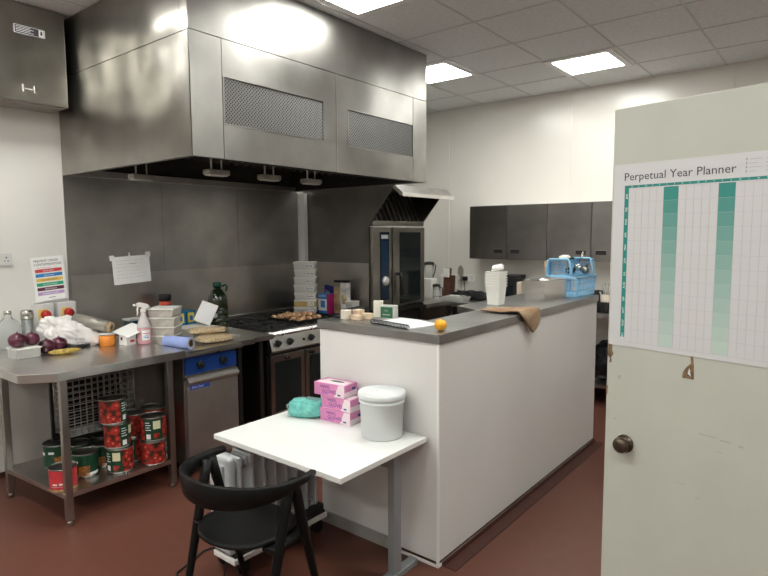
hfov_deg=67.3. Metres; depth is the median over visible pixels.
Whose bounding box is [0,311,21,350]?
plastic jug
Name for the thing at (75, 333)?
bag
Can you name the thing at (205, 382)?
base cabinet
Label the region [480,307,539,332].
dishcloth
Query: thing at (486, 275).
container
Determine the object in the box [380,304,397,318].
tin box
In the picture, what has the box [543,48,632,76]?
recessed light
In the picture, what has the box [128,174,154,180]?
lamp
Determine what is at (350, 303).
plastic tub
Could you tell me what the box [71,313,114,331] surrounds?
roll
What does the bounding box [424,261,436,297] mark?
blender
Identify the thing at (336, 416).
glove box
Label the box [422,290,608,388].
counter
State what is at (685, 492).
door
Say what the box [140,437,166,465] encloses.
can
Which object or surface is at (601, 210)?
upper cabinet
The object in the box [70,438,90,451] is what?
can
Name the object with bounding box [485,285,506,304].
container
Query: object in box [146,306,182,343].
tub
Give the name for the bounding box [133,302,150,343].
spray bottle
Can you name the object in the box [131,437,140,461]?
can
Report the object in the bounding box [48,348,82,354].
banana
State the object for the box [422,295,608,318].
countertop
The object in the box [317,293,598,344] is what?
countertop
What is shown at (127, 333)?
carton
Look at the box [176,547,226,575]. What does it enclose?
power cord
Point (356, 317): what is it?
block
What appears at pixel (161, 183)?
trim
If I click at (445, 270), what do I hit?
paper note
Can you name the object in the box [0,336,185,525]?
prep table
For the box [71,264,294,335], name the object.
backsplash
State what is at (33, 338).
onion
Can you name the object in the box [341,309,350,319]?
block
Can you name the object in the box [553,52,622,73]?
diffuser
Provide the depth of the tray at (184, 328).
4.51 m
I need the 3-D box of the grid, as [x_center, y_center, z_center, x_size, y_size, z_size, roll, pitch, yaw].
[0.281,-1.709,1.810,7.200,0.004,9.020,4,7,39]
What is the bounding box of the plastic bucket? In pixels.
[358,385,405,441]
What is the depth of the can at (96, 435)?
3.95 m
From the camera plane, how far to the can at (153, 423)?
3.78 m
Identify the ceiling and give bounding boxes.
[12,0,767,113]
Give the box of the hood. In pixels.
[59,0,425,191]
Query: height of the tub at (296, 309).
0.372 m
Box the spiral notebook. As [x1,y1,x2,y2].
[370,318,433,329]
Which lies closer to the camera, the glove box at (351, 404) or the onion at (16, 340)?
the glove box at (351, 404)
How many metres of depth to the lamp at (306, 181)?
4.47 m
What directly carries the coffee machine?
on the counter at (428, 302)
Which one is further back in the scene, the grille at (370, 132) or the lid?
the grille at (370, 132)
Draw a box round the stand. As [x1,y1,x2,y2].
[317,302,422,319]
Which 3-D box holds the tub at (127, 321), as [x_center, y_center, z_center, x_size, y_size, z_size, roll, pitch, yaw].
[-1.956,0.312,4.527,0.110,0.155,0.140,4,7,39]
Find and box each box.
[314,377,356,398]
[318,292,333,313]
[320,407,360,425]
[322,394,359,412]
[373,300,382,317]
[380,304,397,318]
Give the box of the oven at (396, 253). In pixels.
[370,227,423,309]
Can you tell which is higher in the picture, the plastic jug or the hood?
the hood
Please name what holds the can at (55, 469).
on the prep table at (97, 359)
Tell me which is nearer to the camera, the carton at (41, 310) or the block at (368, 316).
the block at (368, 316)
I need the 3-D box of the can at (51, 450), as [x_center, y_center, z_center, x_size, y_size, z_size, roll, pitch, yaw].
[-2.158,1.090,3.812,0.170,0.155,0.170,4,7,39]
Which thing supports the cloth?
on the basket at (548, 269)
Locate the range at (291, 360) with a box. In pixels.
[228,307,332,421]
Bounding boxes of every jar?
[98,332,115,346]
[158,294,170,305]
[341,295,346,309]
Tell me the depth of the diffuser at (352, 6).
3.83 m
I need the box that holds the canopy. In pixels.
[303,185,453,306]
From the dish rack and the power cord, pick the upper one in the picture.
the dish rack
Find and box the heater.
[210,447,326,574]
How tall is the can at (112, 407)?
0.159 m
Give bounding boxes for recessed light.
[316,0,413,17]
[426,59,479,84]
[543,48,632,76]
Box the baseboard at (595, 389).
[594,388,605,392]
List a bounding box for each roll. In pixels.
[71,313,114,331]
[162,336,194,348]
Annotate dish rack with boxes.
[597,301,608,313]
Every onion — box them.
[7,332,26,347]
[25,331,39,344]
[37,338,55,352]
[52,336,67,349]
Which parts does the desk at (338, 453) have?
leg frame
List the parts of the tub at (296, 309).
food tub, lid, food tub, food tub, lid, lid, lid, food tub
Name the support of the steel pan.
on the kitchen island
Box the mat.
[334,306,369,317]
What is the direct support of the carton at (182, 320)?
on the base cabinet at (205, 382)
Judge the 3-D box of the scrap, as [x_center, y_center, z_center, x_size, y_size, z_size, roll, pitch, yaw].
[-1.327,0.429,4.049,0.135,0.002,0.164,-5,7,-39]
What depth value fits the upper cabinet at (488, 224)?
6.55 m
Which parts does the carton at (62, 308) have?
rotary knob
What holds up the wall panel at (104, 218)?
attached to the wall at (32, 215)
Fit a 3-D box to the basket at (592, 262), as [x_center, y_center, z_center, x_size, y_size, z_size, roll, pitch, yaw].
[1.607,-0.179,4.673,0.194,0.149,0.111,3,6,33]
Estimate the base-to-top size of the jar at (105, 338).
0.091 m
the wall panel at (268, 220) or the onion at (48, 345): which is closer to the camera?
the onion at (48, 345)
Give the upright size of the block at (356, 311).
0.053 m
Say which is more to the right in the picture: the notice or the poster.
the notice
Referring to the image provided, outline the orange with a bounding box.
[434,319,446,330]
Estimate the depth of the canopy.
5.89 m
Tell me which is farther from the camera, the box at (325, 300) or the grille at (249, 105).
the box at (325, 300)
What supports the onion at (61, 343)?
on the prep table at (97, 359)
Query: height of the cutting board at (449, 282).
0.364 m
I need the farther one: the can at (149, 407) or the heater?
the can at (149, 407)
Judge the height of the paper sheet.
0.199 m
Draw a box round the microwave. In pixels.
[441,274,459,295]
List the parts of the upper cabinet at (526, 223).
handle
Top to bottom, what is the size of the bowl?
0.060 m
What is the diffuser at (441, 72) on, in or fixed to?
attached to the recessed light at (441, 71)
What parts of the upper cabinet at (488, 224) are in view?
handle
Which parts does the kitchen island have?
panel, edge trim, panel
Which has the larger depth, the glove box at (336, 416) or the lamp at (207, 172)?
the lamp at (207, 172)
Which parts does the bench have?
leg, leg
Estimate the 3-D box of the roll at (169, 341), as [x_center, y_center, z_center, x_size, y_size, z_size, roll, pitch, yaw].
[-1.457,0.384,4.088,0.225,0.082,0.082,2,6,20]
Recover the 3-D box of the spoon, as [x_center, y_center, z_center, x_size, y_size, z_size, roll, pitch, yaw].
[-2.125,0.406,4.001,0.064,0.024,0.167,4,7,39]
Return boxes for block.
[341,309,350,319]
[350,314,362,320]
[352,309,364,314]
[362,313,372,319]
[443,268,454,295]
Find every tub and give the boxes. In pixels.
[6,344,41,359]
[122,316,139,337]
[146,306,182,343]
[293,261,316,276]
[293,276,317,312]
[345,300,359,307]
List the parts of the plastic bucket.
lid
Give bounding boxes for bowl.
[574,264,582,270]
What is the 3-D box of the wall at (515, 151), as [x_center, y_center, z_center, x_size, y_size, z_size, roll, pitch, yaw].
[3.141,-0.441,5.501,7.200,3.236,0.100,4,7,39]
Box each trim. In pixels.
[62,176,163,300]
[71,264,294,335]
[161,183,239,270]
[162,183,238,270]
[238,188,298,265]
[297,193,307,260]
[447,63,735,273]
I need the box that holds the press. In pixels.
[433,284,442,299]
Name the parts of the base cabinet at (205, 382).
knob, control panel, door, knob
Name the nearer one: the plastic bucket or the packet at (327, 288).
the plastic bucket
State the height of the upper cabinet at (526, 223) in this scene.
0.605 m
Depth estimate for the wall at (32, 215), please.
4.16 m
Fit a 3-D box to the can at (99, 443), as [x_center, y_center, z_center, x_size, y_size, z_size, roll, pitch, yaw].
[-1.851,1.090,3.818,0.156,0.150,0.156,-2,5,-16]
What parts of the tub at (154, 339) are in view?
food tub, lid, food tub, lid, food tub, lid, lid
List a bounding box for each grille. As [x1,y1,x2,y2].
[223,76,323,140]
[347,109,412,157]
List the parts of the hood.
panel, lamp rod, panel, lamp rod, panel, panel, frame, panel, panel, panel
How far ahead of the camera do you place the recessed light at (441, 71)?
5.44 m
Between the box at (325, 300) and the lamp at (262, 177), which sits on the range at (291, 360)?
the box at (325, 300)
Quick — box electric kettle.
[589,290,602,301]
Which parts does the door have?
knob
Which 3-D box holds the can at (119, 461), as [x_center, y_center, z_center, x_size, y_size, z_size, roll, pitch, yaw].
[-1.705,1.093,3.728,0.164,0.159,0.164,1,5,11]
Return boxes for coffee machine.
[505,274,525,296]
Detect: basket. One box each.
[52,368,135,437]
[545,258,572,276]
[548,274,597,297]
[573,257,594,275]
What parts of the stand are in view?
leg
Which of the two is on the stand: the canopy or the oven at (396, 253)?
the oven at (396, 253)
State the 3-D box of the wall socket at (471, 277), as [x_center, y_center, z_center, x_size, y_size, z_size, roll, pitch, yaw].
[1.059,-0.126,7.134,0.146,0.086,0.012,4,7,39]
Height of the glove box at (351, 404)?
0.070 m
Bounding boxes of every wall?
[0,106,405,472]
[406,58,767,344]
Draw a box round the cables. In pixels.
[450,290,486,299]
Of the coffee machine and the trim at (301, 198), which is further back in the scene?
the coffee machine
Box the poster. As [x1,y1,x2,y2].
[30,255,67,302]
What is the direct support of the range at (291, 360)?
on the floor
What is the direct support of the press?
on the counter at (428, 302)
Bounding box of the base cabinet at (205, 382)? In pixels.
[128,338,242,475]
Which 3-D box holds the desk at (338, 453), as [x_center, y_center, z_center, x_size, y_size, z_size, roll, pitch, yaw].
[-0.327,1.091,2.969,0.889,0.684,0.640,4,7,39]
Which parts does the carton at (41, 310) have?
yellow plate, rotary knob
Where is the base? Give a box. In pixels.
[213,502,324,558]
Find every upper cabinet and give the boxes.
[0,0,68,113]
[469,205,506,258]
[506,203,547,259]
[547,202,591,260]
[591,201,611,261]
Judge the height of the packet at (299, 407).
0.102 m
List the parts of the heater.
trim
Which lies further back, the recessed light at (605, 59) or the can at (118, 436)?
the recessed light at (605, 59)
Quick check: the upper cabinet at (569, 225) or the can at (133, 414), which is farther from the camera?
the upper cabinet at (569, 225)
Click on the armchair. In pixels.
(241, 519)
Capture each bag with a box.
[35,315,102,346]
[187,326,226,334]
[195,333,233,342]
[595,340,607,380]
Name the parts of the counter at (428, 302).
leg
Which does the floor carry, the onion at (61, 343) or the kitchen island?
the kitchen island
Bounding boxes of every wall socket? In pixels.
[0,253,12,265]
[464,274,474,281]
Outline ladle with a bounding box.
[574,251,583,270]
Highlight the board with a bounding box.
[48,369,127,441]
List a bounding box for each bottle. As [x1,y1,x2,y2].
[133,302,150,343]
[207,282,228,330]
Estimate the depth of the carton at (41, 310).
4.17 m
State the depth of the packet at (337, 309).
5.75 m
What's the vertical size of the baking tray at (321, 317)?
0.018 m
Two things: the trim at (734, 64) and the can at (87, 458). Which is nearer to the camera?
the can at (87, 458)
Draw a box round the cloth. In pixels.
[559,255,573,259]
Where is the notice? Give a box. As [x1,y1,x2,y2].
[109,251,150,284]
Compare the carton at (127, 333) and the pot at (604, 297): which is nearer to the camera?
the carton at (127, 333)
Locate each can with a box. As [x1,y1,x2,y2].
[42,438,71,468]
[48,460,78,491]
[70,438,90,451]
[71,446,99,477]
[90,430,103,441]
[91,438,106,467]
[98,394,126,424]
[103,418,131,448]
[106,442,134,473]
[127,409,144,438]
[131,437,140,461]
[139,411,166,441]
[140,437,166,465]
[141,402,166,426]
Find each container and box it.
[485,271,507,274]
[485,274,507,277]
[485,277,507,279]
[485,279,507,282]
[485,282,506,285]
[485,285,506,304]
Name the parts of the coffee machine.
water tank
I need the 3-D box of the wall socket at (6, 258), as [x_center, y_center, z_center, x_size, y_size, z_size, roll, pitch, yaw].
[-2.670,-0.196,4.012,0.012,0.086,0.146,4,7,39]
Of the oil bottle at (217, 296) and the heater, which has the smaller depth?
the heater
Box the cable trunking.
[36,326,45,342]
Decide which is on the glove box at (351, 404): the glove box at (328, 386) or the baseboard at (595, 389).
the glove box at (328, 386)
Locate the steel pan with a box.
[523,277,569,300]
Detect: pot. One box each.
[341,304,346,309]
[601,283,609,302]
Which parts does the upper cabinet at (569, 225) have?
handle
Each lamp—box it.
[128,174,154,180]
[203,169,229,176]
[257,174,280,181]
[300,178,321,184]
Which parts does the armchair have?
leg, seat rail, leg, seat, backrest, leg, seat rail, leg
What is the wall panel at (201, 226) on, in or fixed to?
attached to the wall at (32, 215)
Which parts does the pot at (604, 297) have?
pot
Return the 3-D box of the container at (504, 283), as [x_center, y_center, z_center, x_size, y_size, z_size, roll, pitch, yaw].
[0.785,0.028,4.044,0.116,0.135,0.116,4,7,39]
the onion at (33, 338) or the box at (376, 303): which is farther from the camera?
the onion at (33, 338)
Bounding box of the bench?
[223,327,273,449]
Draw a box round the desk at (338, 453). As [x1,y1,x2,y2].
[214,410,426,575]
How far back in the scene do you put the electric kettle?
5.86 m
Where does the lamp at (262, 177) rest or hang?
attached to the hood
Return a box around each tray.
[181,323,216,338]
[268,315,324,322]
[442,295,470,301]
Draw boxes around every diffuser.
[328,0,398,13]
[426,63,470,82]
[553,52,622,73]
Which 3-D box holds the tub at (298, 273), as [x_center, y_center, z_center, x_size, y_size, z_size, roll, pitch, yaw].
[-0.784,-0.189,5.743,0.230,0.148,0.230,-1,5,-3]
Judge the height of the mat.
0.050 m
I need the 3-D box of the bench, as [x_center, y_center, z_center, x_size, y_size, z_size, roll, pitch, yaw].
[-1.350,0.815,4.847,0.940,0.900,0.390,4,7,39]
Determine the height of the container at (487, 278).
0.135 m
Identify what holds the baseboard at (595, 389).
attached to the wall at (515, 151)
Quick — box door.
[601,82,767,575]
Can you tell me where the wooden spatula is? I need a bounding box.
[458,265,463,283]
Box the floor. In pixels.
[0,391,605,575]
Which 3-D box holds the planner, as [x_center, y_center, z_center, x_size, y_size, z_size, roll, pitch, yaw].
[1.016,-0.078,1.588,0.003,0.589,0.831,-5,7,-39]
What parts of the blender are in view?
lid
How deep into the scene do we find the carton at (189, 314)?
4.82 m
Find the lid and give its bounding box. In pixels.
[491,264,503,271]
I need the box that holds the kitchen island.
[317,293,603,571]
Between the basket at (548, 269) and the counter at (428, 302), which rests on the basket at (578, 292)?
the basket at (548, 269)
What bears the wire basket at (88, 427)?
hanging from the prep table at (97, 359)
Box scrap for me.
[181,346,205,351]
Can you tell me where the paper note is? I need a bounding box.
[443,268,448,276]
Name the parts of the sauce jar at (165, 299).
lid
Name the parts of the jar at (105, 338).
lid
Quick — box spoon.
[66,344,89,347]
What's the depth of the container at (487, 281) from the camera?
4.00 m
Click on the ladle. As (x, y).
(577, 267)
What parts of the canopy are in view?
panel, rail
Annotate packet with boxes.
[288,398,321,417]
[324,285,333,292]
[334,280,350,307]
[334,286,340,312]
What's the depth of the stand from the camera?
6.26 m
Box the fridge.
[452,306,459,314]
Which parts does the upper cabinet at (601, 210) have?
handle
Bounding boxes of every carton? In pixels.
[112,323,139,345]
[180,311,185,325]
[181,309,195,324]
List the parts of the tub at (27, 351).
lid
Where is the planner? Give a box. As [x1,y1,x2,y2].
[609,150,767,367]
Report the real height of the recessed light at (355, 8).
0.012 m
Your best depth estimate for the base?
3.22 m
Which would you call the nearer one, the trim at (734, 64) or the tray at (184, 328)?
the tray at (184, 328)
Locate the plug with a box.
[462,276,467,290]
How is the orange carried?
on the kitchen island
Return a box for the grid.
[62,0,767,111]
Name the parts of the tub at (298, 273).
food tub, lid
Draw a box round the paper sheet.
[194,300,218,325]
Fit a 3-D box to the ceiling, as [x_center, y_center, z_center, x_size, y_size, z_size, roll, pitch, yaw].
[0.281,-1.761,1.806,7.400,0.100,9.220,4,7,39]
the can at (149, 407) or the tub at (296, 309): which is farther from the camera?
the tub at (296, 309)
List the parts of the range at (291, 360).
knob, hob plate, oven door, glass, knob, shadow rail, control panel, oven door, knob, glass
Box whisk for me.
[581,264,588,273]
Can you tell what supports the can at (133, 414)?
on the can at (137, 444)
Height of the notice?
0.267 m
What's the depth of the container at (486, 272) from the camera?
4.00 m
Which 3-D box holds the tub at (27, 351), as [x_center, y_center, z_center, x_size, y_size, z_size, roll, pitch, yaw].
[-2.317,0.412,3.714,0.150,0.068,0.156,3,6,35]
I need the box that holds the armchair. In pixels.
[179,445,317,575]
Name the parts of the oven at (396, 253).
control panel, handle, door, glass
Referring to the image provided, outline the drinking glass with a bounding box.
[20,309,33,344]
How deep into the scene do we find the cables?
6.78 m
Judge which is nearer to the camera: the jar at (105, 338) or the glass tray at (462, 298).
the jar at (105, 338)
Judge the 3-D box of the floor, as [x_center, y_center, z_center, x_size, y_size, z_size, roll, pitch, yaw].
[0.298,1.561,2.112,7.400,0.100,9.220,4,7,39]
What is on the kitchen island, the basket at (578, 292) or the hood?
the basket at (578, 292)
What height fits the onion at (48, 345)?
0.106 m
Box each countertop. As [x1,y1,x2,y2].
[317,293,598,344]
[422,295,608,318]
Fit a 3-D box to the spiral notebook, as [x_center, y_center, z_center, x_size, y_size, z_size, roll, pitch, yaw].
[0.106,0.186,3.166,0.236,0.029,0.310,-5,7,-40]

